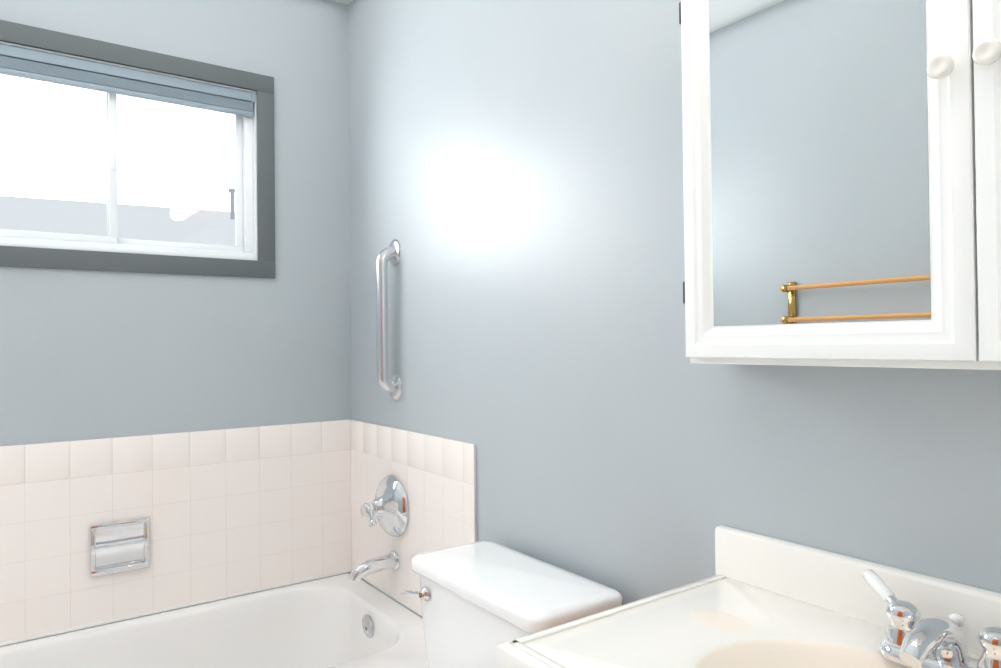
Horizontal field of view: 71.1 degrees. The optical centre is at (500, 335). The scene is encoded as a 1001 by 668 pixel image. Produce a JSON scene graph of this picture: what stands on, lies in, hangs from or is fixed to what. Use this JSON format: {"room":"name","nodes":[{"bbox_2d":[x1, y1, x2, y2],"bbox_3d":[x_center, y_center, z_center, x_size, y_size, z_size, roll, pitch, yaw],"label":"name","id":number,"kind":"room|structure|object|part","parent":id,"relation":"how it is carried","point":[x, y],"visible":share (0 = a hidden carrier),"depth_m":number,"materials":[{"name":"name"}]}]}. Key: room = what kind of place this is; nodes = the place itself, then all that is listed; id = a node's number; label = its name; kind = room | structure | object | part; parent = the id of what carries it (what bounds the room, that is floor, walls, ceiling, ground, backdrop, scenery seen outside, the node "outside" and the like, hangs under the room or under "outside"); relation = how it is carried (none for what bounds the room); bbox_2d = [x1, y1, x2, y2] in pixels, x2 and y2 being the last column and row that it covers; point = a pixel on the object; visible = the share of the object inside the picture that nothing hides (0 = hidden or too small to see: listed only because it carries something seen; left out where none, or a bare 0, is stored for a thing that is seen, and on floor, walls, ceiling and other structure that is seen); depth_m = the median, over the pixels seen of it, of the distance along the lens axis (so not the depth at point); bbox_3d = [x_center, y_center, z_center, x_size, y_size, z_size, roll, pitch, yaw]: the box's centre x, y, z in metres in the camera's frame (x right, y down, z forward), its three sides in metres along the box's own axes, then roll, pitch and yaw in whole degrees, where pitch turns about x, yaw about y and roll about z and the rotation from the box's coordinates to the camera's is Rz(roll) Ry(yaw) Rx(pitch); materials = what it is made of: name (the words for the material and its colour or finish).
{"room":"bathroom","nodes":[
{"label":"bathroom","id":0,"kind":"room"},
{"bbox_2d":[0,0,351,646],"bbox_3d":[-1.192,0.018,2.140,1.524,2.440,0.100,0,-1,-36],"label":"wall","id":1,"kind":"structure","parent":0,"point":[88,354],"depth_m":2.27,"materials":[{"name":"paint"}]},
{"bbox_2d":[0,20,275,277],"bbox_3d":[-1.189,-0.534,2.136,0.970,0.685,0.097,0,-1,-36],"label":"window","id":2,"kind":"structure","parent":1,"relation":"in","point":[254,200],"depth_m":2.19,"materials":[{"name":"grey"}]},
{"bbox_2d":[0,44,255,117],"bbox_3d":[-1.173,-0.615,2.114,0.852,0.402,0.033,0,-1,-36],"label":"window blind","id":3,"kind":"object","parent":2,"relation":"attached to","point":[20,62],"visible":0.94,"depth_m":2.12,"materials":[{"name":"blue"}]},
{"bbox_2d":[0,420,476,645],"bbox_3d":[-0.919,0.572,1.760,1.523,0.546,0.817,0,-1,-36],"label":"tile surround","id":4,"kind":"object","parent":1,"relation":"attached to","point":[233,512],"visible":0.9,"depth_m":2.17,"materials":[{"name":"white tile"}]},
{"bbox_2d":[90,518,148,576],"bbox_3d":[-1.129,0.631,2.082,0.155,0.150,0.029,0,-1,-36],"label":"soap dish","id":5,"kind":"object","parent":4,"relation":"attached to","point":[120,546],"visible":1,"depth_m":2.09,"materials":[{"name":"silver metal"}]},
{"bbox_2d":[349,474,408,581],"bbox_3d":[-0.403,0.604,2.199,0.156,0.316,0.200,0,-1,-36],"label":"tub faucet","id":6,"kind":"object","parent":4,"relation":"attached to","point":[387,507],"visible":1,"depth_m":2.18,"materials":[{"name":"silver metal"}]},
{"bbox_2d":[332,0,352,4],"bbox_3d":[-0.350,-1.254,0.955,1.724,0.060,3.045,0,-1,-36],"label":"ceiling","id":7,"kind":"structure","parent":0,"point":[347,2],"depth_m":2.53,"materials":[{"name":"paint"}]},
{"bbox_2d":[348,0,1000,616],"bbox_3d":[0.325,-0.007,1.414,0.100,2.440,3.045,0,-1,-36],"label":"wall","id":8,"kind":"structure","parent":0,"point":[516,178],"depth_m":1.51,"materials":[{"name":"paint"}]},
{"bbox_2d":[376,239,401,400],"bbox_3d":[-0.364,-0.050,2.235,0.066,0.520,0.084,0,-1,-36],"label":"grab bar","id":9,"kind":"object","parent":8,"relation":"attached to","point":[391,253],"visible":1,"depth_m":2.21,"materials":[{"name":"silver metal"}]},
{"bbox_2d":[679,0,1000,369],"bbox_3d":[0.522,-0.304,0.919,0.151,0.692,0.650,0,-1,-36],"label":"medicine cabinet mirror","id":10,"kind":"object","parent":8,"relation":"attached to","point":[842,179],"visible":1,"depth_m":0.94,"materials":[{"name":"white wood"}]},
{"bbox_3d":[-0.322,1.245,0.928,1.724,0.060,3.045,0,-1,-36],"label":"floor","id":11,"kind":"structure","parent":0,"visible":0},
{"bbox_2d":[0,573,427,667],"bbox_3d":[-0.888,0.896,1.718,1.518,0.668,0.907,0,-1,-36],"label":"bathtub","id":12,"kind":"object","parent":11,"relation":"on","point":[341,621],"visible":0.88,"depth_m":2.18,"materials":[{"name":"white ceramic"}]},
{"bbox_2d":[400,541,622,667],"bbox_3d":[-0.169,0.864,1.374,0.695,0.709,0.492,0,-1,-36],"label":"toilet","id":13,"kind":"object","parent":11,"relation":"on","point":[481,601],"visible":0.92,"depth_m":1.46,"materials":[{"name":"white ceramic"}]},
{"bbox_3d":[-0.197,0.590,1.605,0.029,0.040,0.092,0,-1,-36],"label":"lever","id":14,"kind":"part","parent":13,"relation":"part of","materials":[{"name":"silver metal"}]},
{"bbox_2d":[497,525,1000,667],"bbox_3d":[0.436,0.764,0.753,0.488,0.882,0.823,0,-1,-36],"label":"bathroom vanity","id":15,"kind":"object","parent":11,"relation":"on","point":[759,601],"visible":1,"depth_m":0.96,"materials":[{"name":"white painted wood"},{"name":"cultured marble"},{"name":"chrome"}]},
{"bbox_2d":[862,569,1000,667],"bbox_3d":[0.526,0.366,0.834,0.152,0.087,0.256,0,-1,-36],"label":"faucet","id":16,"kind":"object","parent":15,"relation":"on","point":[907,641],"depth_m":0.84,"materials":[{"name":"silver metal"}]},
{"label":"outside","id":17,"kind":"structure","parent":0,"visible":0},
{"bbox_2d":[0,188,234,245],"bbox_3d":[-3.093,-0.499,5.954,18.000,3.600,3.500,0,-1,-36],"label":"neighboring building","id":18,"kind":"structure","parent":17,"point":[30,223],"depth_m":7.02,"materials":[{"name":"white"}]},
{"bbox_2d":[0,74,234,211],"bbox_3d":[-7.620,-2.580,12.284,30.000,20.000,0.001,0,-1,-36],"label":"sky","id":19,"kind":"structure","parent":17,"point":[133,129],"depth_m":12.64,"materials":[{"name":"white"}]}
]}

